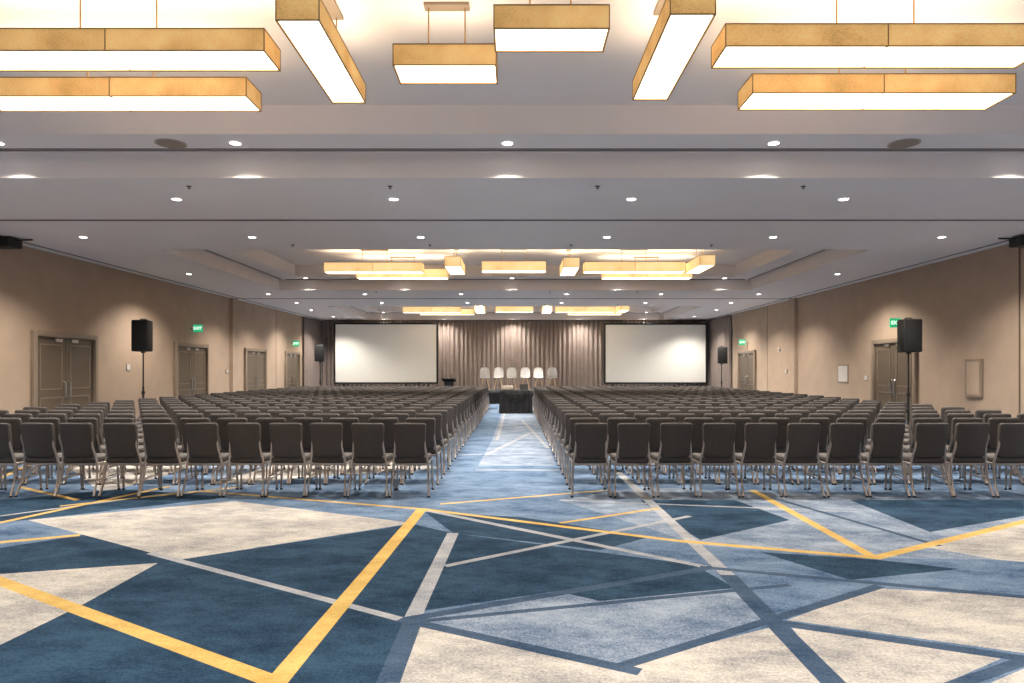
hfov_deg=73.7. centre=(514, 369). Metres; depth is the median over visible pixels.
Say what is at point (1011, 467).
banquet chair
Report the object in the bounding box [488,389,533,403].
stage platform
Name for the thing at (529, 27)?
pendant light
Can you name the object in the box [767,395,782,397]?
banquet chair
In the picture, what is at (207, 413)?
banquet chair
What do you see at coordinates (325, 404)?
banquet chair
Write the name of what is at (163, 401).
banquet chair
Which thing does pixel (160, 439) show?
banquet chair
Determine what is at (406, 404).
banquet chair
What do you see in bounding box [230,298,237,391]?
trim
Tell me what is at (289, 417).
banquet chair
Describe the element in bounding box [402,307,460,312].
pendant light
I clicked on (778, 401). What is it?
banquet chair
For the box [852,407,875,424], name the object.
banquet chair
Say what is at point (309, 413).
banquet chair
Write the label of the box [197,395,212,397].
banquet chair
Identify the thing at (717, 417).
banquet chair
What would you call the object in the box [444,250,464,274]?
pendant light
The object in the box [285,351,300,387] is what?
door
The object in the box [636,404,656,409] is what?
banquet chair
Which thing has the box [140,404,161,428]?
banquet chair
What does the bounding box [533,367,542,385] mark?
shell chair
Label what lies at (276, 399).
banquet chair
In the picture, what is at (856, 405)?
banquet chair
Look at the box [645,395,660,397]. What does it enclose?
banquet chair
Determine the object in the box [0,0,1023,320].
ceiling
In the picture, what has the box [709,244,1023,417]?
wall
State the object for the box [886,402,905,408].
banquet chair
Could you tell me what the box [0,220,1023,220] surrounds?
trim
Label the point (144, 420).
banquet chair
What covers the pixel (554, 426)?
banquet chair
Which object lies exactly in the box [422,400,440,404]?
banquet chair
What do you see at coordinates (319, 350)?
speaker
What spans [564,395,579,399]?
banquet chair
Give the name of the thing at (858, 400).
banquet chair
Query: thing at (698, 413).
banquet chair
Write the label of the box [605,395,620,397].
banquet chair
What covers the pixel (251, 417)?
banquet chair
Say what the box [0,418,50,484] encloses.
banquet chair
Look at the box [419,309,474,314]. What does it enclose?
pendant light
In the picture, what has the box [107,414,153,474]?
banquet chair
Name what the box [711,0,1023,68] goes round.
pendant light
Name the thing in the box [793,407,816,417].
banquet chair
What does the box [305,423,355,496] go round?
banquet chair
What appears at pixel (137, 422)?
banquet chair
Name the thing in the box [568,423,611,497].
banquet chair
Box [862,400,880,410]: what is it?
banquet chair
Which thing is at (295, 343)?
exit sign
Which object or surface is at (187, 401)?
banquet chair
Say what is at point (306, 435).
banquet chair
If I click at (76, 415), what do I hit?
banquet chair
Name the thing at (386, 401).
banquet chair
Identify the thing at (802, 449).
banquet chair
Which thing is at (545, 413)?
banquet chair
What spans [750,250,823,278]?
trim
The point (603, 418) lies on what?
banquet chair
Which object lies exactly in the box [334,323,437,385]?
projection screen
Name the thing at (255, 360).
door
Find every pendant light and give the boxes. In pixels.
[0,0,280,71]
[0,72,261,111]
[275,0,365,102]
[323,250,423,273]
[356,257,448,279]
[392,2,497,83]
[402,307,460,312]
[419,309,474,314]
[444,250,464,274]
[474,306,484,312]
[482,261,545,272]
[493,0,609,51]
[495,306,532,312]
[542,306,551,313]
[555,306,614,312]
[559,250,579,275]
[567,309,621,314]
[583,250,685,273]
[601,257,692,279]
[616,306,629,312]
[632,0,715,99]
[685,255,715,273]
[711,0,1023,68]
[738,69,1015,110]
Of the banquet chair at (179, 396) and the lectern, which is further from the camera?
the lectern
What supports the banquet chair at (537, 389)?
on the floor
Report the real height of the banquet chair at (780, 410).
0.915 m
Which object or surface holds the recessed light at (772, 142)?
in the ceiling
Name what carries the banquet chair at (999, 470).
on the floor
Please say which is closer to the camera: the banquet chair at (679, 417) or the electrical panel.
the banquet chair at (679, 417)
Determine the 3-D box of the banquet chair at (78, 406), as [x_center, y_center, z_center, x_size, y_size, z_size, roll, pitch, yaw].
[-8.518,1.113,13.280,0.508,0.915,0.581,0,0,-1]
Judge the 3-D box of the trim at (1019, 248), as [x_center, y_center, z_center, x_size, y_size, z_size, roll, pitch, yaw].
[10.490,-0.605,14.200,0.020,4.110,0.024,0,0,0]
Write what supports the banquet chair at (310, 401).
on the floor
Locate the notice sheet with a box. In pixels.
[838,364,847,382]
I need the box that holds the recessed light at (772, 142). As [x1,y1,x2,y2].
[767,141,779,144]
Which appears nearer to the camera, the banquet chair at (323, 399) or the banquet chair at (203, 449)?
the banquet chair at (203, 449)
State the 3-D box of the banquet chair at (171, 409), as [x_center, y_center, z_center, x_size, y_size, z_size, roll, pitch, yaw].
[-5.937,1.113,12.382,0.508,0.915,0.581,0,0,-1]
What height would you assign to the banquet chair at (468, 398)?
0.915 m
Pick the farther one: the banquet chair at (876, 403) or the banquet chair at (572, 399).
the banquet chair at (572, 399)
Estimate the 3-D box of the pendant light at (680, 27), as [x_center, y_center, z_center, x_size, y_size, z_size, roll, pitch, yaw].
[1.375,-3.072,6.115,0.360,0.654,1.680,0,0,0]
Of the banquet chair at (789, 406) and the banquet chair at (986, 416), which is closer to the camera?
the banquet chair at (986, 416)
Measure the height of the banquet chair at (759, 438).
0.915 m
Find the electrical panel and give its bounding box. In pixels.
[965,359,982,397]
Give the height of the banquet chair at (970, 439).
0.915 m
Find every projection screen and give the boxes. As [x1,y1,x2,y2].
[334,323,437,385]
[604,323,706,385]
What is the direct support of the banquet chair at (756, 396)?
on the floor
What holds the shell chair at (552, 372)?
on the stage platform
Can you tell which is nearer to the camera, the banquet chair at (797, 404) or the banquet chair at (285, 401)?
the banquet chair at (797, 404)
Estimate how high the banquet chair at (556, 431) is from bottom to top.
0.915 m
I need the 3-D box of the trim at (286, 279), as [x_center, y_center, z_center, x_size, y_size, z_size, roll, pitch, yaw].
[0.000,-3.024,22.820,15.300,0.012,0.020,0,0,0]
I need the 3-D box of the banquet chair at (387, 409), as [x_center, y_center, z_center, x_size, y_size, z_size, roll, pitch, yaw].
[-2.328,1.113,12.372,0.508,0.915,0.581,0,0,0]
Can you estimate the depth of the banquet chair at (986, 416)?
10.26 m
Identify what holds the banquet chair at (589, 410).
on the floor
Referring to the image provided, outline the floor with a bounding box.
[0,404,1023,682]
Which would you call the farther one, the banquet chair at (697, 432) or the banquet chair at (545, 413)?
the banquet chair at (545, 413)
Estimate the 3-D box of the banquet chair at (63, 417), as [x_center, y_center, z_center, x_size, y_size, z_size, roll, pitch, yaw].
[-6.966,1.113,10.535,0.508,0.915,0.581,0,0,0]
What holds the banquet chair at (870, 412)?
on the floor
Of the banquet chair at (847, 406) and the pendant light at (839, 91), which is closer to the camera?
the pendant light at (839, 91)
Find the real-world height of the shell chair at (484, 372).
1.088 m
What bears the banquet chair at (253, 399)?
on the floor
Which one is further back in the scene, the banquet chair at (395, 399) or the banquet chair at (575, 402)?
the banquet chair at (395, 399)
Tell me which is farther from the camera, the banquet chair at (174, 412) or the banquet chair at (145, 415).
the banquet chair at (174, 412)
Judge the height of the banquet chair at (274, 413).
0.915 m
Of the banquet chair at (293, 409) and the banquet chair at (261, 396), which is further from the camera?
the banquet chair at (261, 396)
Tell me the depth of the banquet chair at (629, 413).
11.16 m
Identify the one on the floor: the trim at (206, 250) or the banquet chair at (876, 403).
the banquet chair at (876, 403)
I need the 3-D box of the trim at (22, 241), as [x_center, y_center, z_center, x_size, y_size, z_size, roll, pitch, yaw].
[-10.280,-2.674,14.550,0.040,0.012,42.900,0,0,0]
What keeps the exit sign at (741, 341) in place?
attached to the wall at (967, 306)
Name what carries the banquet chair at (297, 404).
on the floor
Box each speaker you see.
[131,319,152,417]
[154,138,186,148]
[314,344,324,385]
[717,346,727,386]
[887,138,920,148]
[897,318,921,424]
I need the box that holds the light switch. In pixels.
[126,363,130,370]
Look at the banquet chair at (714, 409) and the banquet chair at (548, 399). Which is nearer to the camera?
the banquet chair at (714, 409)
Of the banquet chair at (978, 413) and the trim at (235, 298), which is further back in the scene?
the trim at (235, 298)
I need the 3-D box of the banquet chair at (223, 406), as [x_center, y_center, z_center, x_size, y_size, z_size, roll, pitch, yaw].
[-5.421,1.113,13.284,0.508,0.915,0.581,0,0,-2]
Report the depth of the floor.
5.29 m
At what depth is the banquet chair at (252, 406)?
13.01 m
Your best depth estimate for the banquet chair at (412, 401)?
14.87 m
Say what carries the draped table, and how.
on the floor
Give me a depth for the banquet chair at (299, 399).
15.77 m
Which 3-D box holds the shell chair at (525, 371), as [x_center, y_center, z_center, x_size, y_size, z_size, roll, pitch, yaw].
[0.488,0.422,32.612,0.490,1.088,0.525,0,0,3]
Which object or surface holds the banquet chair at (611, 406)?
on the floor
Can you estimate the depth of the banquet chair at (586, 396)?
17.63 m
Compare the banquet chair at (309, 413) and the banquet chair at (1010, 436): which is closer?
the banquet chair at (1010, 436)
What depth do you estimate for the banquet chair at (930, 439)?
8.47 m
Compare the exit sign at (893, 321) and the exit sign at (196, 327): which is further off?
the exit sign at (196, 327)
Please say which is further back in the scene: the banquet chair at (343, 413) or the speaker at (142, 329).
the speaker at (142, 329)
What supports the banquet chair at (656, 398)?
on the floor
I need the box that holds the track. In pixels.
[323,320,704,320]
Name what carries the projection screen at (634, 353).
on the floor
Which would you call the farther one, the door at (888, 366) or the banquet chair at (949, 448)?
the door at (888, 366)
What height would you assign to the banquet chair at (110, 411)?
0.915 m
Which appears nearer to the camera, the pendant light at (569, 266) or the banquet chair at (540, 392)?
the pendant light at (569, 266)
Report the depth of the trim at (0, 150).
9.41 m
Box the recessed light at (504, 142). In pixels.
[501,141,513,144]
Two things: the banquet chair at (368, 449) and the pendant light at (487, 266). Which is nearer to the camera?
the banquet chair at (368, 449)
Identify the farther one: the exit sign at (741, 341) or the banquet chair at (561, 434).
the exit sign at (741, 341)
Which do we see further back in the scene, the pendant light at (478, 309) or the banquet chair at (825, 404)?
the pendant light at (478, 309)
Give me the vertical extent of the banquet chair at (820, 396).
0.915 m
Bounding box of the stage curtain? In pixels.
[303,316,730,388]
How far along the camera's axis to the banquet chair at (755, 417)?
10.27 m
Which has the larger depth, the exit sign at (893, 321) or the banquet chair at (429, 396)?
the exit sign at (893, 321)
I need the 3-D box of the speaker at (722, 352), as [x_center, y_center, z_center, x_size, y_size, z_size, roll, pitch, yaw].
[9.498,0.233,31.300,0.730,2.649,0.640,0,0,0]
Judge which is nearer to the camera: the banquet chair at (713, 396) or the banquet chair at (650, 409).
the banquet chair at (650, 409)
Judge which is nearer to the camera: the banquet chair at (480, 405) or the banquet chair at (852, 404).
the banquet chair at (852, 404)
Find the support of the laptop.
on the draped table
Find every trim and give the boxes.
[0,148,1023,149]
[0,150,1023,150]
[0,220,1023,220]
[22,241,317,318]
[206,250,279,278]
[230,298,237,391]
[235,298,791,298]
[286,279,743,279]
[710,240,1008,318]
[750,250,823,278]
[767,306,767,390]
[790,298,797,393]
[1019,248,1019,413]
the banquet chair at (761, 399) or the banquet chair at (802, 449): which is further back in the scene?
the banquet chair at (761, 399)
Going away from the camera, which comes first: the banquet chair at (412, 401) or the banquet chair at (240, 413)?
the banquet chair at (240, 413)
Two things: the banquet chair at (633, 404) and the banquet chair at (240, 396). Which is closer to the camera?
the banquet chair at (633, 404)
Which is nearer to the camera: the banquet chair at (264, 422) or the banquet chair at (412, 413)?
the banquet chair at (264, 422)
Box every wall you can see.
[0,245,318,417]
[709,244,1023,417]
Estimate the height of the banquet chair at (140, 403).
0.915 m
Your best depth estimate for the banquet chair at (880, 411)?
11.18 m
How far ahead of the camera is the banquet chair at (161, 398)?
15.78 m
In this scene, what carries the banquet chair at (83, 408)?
on the floor
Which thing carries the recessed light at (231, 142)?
in the ceiling
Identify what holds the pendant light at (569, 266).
hanging from the ceiling
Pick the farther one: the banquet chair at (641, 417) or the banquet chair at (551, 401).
the banquet chair at (551, 401)
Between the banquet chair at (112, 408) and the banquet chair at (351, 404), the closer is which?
the banquet chair at (112, 408)
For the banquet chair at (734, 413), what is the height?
0.915 m
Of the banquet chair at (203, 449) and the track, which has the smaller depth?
the banquet chair at (203, 449)
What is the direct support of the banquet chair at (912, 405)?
on the floor
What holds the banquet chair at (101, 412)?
on the floor
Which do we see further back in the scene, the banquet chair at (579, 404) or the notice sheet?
the notice sheet
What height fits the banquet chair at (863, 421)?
0.915 m
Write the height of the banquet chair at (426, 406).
0.915 m
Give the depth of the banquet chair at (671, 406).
13.03 m
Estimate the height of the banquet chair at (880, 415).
0.915 m
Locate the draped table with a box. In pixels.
[499,390,532,412]
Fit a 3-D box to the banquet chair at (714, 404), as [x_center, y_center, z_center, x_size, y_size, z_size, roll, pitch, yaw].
[4.102,1.113,14.210,0.508,0.915,0.581,0,0,1]
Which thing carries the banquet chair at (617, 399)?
on the floor
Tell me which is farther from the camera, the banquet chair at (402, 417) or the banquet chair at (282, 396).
the banquet chair at (282, 396)
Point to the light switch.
(128, 366)
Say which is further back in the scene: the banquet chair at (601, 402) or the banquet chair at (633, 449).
the banquet chair at (601, 402)
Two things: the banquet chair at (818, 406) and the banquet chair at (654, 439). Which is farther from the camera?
the banquet chair at (818, 406)
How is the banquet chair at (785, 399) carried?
on the floor
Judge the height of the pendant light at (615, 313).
0.654 m
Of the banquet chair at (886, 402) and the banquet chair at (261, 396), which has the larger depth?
the banquet chair at (261, 396)
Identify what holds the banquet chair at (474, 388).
on the floor
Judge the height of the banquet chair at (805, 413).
0.915 m
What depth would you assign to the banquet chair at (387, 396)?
17.63 m
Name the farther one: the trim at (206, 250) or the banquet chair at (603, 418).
the trim at (206, 250)
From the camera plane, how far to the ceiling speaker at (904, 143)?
9.10 m
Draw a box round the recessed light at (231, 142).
[229,141,241,144]
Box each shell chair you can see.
[480,367,489,389]
[494,367,503,389]
[507,367,516,389]
[520,367,529,389]
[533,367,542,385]
[547,367,556,385]
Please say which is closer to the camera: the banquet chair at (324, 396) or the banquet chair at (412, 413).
the banquet chair at (412, 413)
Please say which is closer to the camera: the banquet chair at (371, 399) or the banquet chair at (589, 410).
the banquet chair at (589, 410)
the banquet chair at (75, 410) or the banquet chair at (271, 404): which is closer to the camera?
the banquet chair at (75, 410)
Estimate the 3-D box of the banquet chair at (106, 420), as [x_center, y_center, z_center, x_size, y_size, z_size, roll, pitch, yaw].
[-5.426,1.113,9.600,0.508,0.915,0.581,0,0,1]
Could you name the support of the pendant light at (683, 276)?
hanging from the ceiling
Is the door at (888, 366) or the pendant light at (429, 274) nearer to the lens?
the door at (888, 366)
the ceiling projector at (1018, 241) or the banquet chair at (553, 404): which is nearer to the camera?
the ceiling projector at (1018, 241)
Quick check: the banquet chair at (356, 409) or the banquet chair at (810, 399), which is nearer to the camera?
the banquet chair at (356, 409)
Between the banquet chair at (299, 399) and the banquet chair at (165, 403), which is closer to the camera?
the banquet chair at (165, 403)
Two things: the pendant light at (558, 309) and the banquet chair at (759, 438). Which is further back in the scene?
the pendant light at (558, 309)
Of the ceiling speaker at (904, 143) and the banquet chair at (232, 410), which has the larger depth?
the banquet chair at (232, 410)
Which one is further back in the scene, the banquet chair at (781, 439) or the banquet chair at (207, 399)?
the banquet chair at (207, 399)
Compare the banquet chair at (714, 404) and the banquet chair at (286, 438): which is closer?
the banquet chair at (286, 438)
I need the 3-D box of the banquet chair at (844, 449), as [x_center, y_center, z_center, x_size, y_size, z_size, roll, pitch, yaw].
[4.102,1.113,8.698,0.508,0.915,0.581,0,0,-1]
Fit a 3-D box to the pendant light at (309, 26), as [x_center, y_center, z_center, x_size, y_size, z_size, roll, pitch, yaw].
[-1.710,-3.072,6.200,0.350,0.654,1.670,0,0,0]
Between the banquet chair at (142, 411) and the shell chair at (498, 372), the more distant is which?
the shell chair at (498, 372)
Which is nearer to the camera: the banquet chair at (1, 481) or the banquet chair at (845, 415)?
the banquet chair at (1, 481)
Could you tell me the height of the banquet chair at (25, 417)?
0.915 m
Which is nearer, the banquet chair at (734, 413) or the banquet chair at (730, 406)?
the banquet chair at (734, 413)
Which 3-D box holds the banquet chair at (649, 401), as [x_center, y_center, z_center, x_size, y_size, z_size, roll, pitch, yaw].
[3.046,1.113,15.127,0.508,0.915,0.581,0,0,1]
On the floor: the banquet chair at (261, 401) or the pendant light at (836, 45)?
the banquet chair at (261, 401)
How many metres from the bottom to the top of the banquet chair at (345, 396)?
0.915 m
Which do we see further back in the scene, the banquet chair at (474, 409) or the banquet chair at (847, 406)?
the banquet chair at (474, 409)
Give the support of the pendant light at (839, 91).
hanging from the ceiling
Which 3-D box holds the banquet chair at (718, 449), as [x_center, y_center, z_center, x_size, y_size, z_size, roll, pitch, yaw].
[2.532,1.113,8.682,0.508,0.915,0.581,0,0,1]
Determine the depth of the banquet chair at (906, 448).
9.39 m
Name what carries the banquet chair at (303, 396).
on the floor
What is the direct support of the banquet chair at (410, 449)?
on the floor
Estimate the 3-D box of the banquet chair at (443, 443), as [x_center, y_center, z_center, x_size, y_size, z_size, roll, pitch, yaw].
[-1.293,1.113,10.531,0.508,0.915,0.581,0,0,2]
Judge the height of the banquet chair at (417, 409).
0.915 m
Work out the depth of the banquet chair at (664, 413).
11.18 m
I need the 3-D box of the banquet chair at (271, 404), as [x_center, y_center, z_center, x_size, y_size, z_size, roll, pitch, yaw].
[-4.905,1.113,14.198,0.508,0.915,0.581,0,0,1]
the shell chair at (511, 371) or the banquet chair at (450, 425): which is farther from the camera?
the shell chair at (511, 371)
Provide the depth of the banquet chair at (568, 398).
16.70 m
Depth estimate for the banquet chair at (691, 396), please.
17.61 m
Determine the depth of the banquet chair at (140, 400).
14.87 m
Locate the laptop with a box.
[520,384,527,389]
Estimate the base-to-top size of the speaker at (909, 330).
2.769 m
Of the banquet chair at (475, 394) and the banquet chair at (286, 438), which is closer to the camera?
the banquet chair at (286, 438)
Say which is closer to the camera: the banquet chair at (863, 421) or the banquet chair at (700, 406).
the banquet chair at (863, 421)
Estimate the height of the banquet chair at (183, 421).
0.915 m
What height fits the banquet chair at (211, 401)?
0.915 m
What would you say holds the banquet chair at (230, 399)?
on the floor
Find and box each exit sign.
[190,324,202,331]
[291,341,298,345]
[739,339,747,344]
[890,318,900,327]
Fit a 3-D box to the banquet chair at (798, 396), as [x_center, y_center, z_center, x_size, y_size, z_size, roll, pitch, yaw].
[7.245,1.113,17.879,0.508,0.915,0.581,0,0,1]
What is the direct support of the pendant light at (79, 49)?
hanging from the ceiling
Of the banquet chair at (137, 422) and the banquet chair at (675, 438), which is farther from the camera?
the banquet chair at (137, 422)
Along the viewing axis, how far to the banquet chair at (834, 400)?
15.79 m
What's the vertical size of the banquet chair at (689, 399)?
0.915 m
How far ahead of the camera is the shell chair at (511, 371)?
32.81 m
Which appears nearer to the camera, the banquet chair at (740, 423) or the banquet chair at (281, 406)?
the banquet chair at (740, 423)
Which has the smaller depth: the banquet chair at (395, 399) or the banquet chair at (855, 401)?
the banquet chair at (855, 401)
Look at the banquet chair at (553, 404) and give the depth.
13.98 m
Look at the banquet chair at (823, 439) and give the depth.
9.37 m
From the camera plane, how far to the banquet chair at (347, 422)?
9.37 m
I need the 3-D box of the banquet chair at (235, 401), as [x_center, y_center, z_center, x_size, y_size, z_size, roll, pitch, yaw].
[-5.932,1.113,15.126,0.508,0.915,0.581,0,0,1]
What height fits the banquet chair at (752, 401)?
0.915 m
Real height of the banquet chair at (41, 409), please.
0.915 m
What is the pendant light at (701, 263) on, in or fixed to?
hanging from the ceiling
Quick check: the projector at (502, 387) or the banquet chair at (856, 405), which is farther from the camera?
the projector at (502, 387)
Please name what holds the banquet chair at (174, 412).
on the floor
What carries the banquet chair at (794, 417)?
on the floor
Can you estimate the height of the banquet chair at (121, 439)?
0.915 m
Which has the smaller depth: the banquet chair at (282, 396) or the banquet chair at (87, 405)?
the banquet chair at (87, 405)
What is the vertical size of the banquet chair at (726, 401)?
0.915 m
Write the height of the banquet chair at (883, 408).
0.915 m
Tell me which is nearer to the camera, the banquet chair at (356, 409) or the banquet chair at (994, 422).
the banquet chair at (994, 422)
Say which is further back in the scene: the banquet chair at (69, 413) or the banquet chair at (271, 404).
the banquet chair at (271, 404)
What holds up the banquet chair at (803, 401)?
on the floor
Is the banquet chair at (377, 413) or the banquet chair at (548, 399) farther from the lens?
the banquet chair at (548, 399)
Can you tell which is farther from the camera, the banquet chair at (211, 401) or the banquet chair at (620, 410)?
the banquet chair at (211, 401)
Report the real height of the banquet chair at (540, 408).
0.915 m
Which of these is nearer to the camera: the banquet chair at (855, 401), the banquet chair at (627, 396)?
the banquet chair at (855, 401)
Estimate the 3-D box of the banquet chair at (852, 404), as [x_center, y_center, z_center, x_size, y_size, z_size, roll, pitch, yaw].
[6.732,1.113,14.199,0.508,0.915,0.581,0,0,-1]
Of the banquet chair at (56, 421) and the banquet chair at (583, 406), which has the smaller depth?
the banquet chair at (56, 421)
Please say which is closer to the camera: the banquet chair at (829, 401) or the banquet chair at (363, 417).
the banquet chair at (363, 417)
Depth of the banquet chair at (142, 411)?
11.17 m
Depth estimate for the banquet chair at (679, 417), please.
10.27 m
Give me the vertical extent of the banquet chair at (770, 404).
0.915 m
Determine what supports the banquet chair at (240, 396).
on the floor
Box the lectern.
[441,375,455,386]
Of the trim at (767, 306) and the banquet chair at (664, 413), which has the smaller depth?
the banquet chair at (664, 413)
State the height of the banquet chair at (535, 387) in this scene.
0.915 m
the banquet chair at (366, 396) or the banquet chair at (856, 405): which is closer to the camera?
the banquet chair at (856, 405)
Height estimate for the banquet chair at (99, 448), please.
0.915 m
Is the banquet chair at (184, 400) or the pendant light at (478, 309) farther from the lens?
the pendant light at (478, 309)
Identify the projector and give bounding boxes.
[0,236,32,248]
[501,386,512,389]
[998,235,1023,247]
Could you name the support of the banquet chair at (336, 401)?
on the floor
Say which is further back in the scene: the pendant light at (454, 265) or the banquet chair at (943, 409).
the pendant light at (454, 265)
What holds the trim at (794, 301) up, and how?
attached to the wall at (967, 306)
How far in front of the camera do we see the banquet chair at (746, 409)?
12.09 m
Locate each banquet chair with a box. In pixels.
[0,410,8,417]
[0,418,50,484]
[0,423,41,497]
[0,466,2,489]
[2,413,56,474]
[14,410,39,417]
[14,423,81,496]
[23,407,46,413]
[24,418,85,484]
[34,413,88,473]
[47,410,73,418]
[53,407,77,413]
[53,423,119,497]
[58,404,80,409]
[62,418,121,484]
[69,413,104,474]
[78,410,104,464]
[82,407,105,417]
[85,404,107,417]
[89,402,109,413]
[97,423,159,497]
[99,418,156,484]
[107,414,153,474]
[109,410,141,465]
[111,407,141,432]
[112,404,140,428]
[113,402,139,424]
[115,400,139,420]
[137,418,192,484]
[137,423,198,497]
[138,398,155,401]
[138,413,188,474]
[139,400,158,402]
[139,402,158,424]
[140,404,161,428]
[140,407,163,431]
[141,410,166,438]
[161,398,178,404]
[162,400,180,409]
[164,402,184,411]
[166,404,187,417]
[169,407,192,422]
[172,410,199,465]
[172,413,220,474]
[175,418,227,484]
[178,395,193,399]
[180,423,238,497]
[183,398,200,403]
[186,400,204,406]
[190,402,210,409]
[194,404,215,409]
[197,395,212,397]
[197,407,220,417]
[200,410,229,465]
[205,398,222,401]
[205,413,252,474]
[210,400,228,403]
[213,418,262,484]
[215,402,234,408]
[218,395,233,397]
[221,404,242,409]
[222,423,277,496]
[227,407,250,413]
[228,398,245,401]
[231,410,260,465]
[233,400,251,403]
[238,395,253,397]
[240,402,260,406]
[243,413,284,474]
[247,404,268,409]
[249,398,266,401]
[251,418,299,484]
[256,400,274,403]
[257,395,273,397]
[257,407,279,412]
[264,423,317,496]
[265,402,284,406]
[267,410,291,417]
[272,398,288,401]
[274,404,294,409]
[277,413,318,474]
[278,395,293,397]
[280,400,298,403]
[285,407,307,412]
[289,418,335,484]
[290,402,309,406]
[294,398,311,401]
[298,395,312,397]
[298,410,323,465]
[301,404,322,409]
[304,400,322,403]
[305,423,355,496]
[313,413,350,474]
[314,407,336,412]
[316,402,335,406]
[317,395,332,397]
[317,398,334,401]
[325,418,370,484]
[326,410,354,465]
[328,400,346,403]
[328,404,349,409]
[337,395,352,397]
[339,398,355,401]
[340,402,359,406]
[343,407,365,412]
[343,413,383,474]
[346,423,395,497]
[351,400,369,403]
[356,404,376,409]
[357,395,372,397]
[361,410,385,417]
[362,398,378,401]
[365,418,406,484]
[366,402,385,406]
[373,407,395,412]
[375,400,393,403]
[377,395,392,397]
[378,413,415,474]
[382,404,403,409]
[384,398,400,401]
[388,410,415,465]
[389,423,433,497]
[391,402,410,406]
[397,395,412,397]
[399,400,417,403]
[401,407,423,413]
[402,418,442,484]
[406,398,423,401]
[409,404,430,409]
[412,413,448,474]
[416,402,435,406]
[417,395,432,397]
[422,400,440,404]
[423,410,452,465]
[428,398,445,403]
[431,407,457,458]
[436,404,460,451]
[437,395,451,399]
[442,402,464,446]
[446,400,467,441]
[450,398,470,437]
[453,397,472,433]
[457,395,474,430]
[460,394,476,427]
[463,393,478,424]
[465,392,480,422]
[467,391,481,419]
[469,390,482,417]
[471,389,483,415]
[474,388,486,411]
[476,387,487,410]
[482,389,485,414]
[533,387,544,410]
[534,388,545,411]
[535,389,547,415]
[536,390,549,417]
[537,391,550,419]
[538,392,552,422]
[539,393,554,424]
[540,394,556,425]
[541,395,558,430]
[542,397,561,431]
[544,398,564,437]
[546,400,567,441]
[548,402,570,446]
[551,404,575,452]
[553,407,579,458]
[555,410,588,465]
[559,413,594,474]
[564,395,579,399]
[564,418,602,484]
[567,397,583,401]
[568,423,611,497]
[571,398,587,403]
[573,400,591,406]
[577,402,596,409]
[581,404,601,411]
[585,395,600,398]
[586,407,610,458]
[591,410,616,465]
[592,414,629,474]
[593,398,609,401]
[597,400,615,406]
[601,418,640,484]
[603,402,622,406]
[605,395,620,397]
[608,423,654,497]
[609,404,630,409]
[615,398,632,401]
[616,407,638,413]
[622,400,640,403]
[624,410,651,465]
[625,395,640,397]
[625,413,664,474]
[628,402,647,406]
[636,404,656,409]
[636,418,679,484]
[638,398,654,401]
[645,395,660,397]
[645,400,663,403]
[646,407,668,412]
[648,423,697,496]
[652,397,667,399]
[653,410,680,465]
[654,402,673,406]
[659,413,698,474]
[661,398,677,401]
[663,404,684,409]
[666,395,681,397]
[669,400,687,403]
[672,418,717,484]
[675,407,697,412]
[680,402,699,406]
[683,398,700,401]
[685,410,712,465]
[686,395,701,397]
[689,423,740,497]
[690,404,711,409]
[693,413,734,474]
[694,400,712,403]
[705,402,724,406]
[705,407,727,412]
[706,395,721,397]
[706,398,722,401]
[708,418,755,484]
[717,397,733,399]
[717,400,735,403]
[719,404,740,409]
[720,410,744,417]
[726,395,741,397]
[728,423,782,497]
[729,398,746,401]
[731,402,750,406]
[734,407,756,412]
[736,413,768,474]
[742,400,760,403]
[744,418,793,484]
[746,404,767,409]
[747,395,762,397]
[751,398,768,401]
[752,410,780,465]
[757,402,776,406]
[759,413,803,473]
[764,407,787,413]
[765,400,784,403]
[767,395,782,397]
[769,423,825,497]
[773,404,794,409]
[774,398,791,401]
[781,418,833,484]
[782,402,801,406]
[784,410,808,417]
[787,395,802,397]
[790,400,808,404]
[792,413,839,474]
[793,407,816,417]
[797,398,814,401]
[801,404,822,410]
[808,395,823,397]
[808,402,828,406]
[808,423,868,497]
[813,400,832,403]
[816,410,841,422]
[818,418,871,484]
[819,398,836,403]
[823,407,846,417]
[824,413,871,473]
[828,404,849,412]
[834,402,854,409]
[838,400,856,406]
[842,398,859,403]
[846,410,876,465]
[849,423,910,497]
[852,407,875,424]
[853,418,910,484]
[855,404,876,422]
[858,413,908,474]
[859,402,879,417]
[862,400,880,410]
[878,410,907,465]
[882,407,904,410]
[883,404,905,406]
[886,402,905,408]
[889,418,947,484]
[889,423,954,497]
[903,413,941,472]
[904,410,937,438]
[905,404,932,428]
[905,407,933,432]
[924,413,978,474]
[927,418,987,484]
[928,423,994,497]
[940,407,964,422]
[944,410,970,422]
[958,413,1015,474]
[962,418,1023,484]
[968,423,1023,497]
[975,410,1001,418]
[990,413,1023,473]
[998,466,1023,478]
[1008,466,1023,489]
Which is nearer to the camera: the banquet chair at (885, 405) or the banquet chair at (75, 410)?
the banquet chair at (75, 410)
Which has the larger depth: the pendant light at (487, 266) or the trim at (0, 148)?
the pendant light at (487, 266)
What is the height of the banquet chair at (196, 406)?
0.915 m
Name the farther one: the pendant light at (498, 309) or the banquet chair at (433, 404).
the pendant light at (498, 309)
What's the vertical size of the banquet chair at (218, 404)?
0.915 m
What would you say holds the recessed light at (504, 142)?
in the ceiling
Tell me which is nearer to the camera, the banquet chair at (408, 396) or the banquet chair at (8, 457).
the banquet chair at (8, 457)
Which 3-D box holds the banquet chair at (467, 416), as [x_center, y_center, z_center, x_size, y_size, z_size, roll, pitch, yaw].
[-1.305,1.113,16.041,0.508,0.915,0.581,0,0,-1]
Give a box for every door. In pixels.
[30,330,97,410]
[174,342,208,397]
[244,348,266,390]
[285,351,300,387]
[737,350,755,389]
[871,338,917,424]
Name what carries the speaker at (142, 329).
on the floor

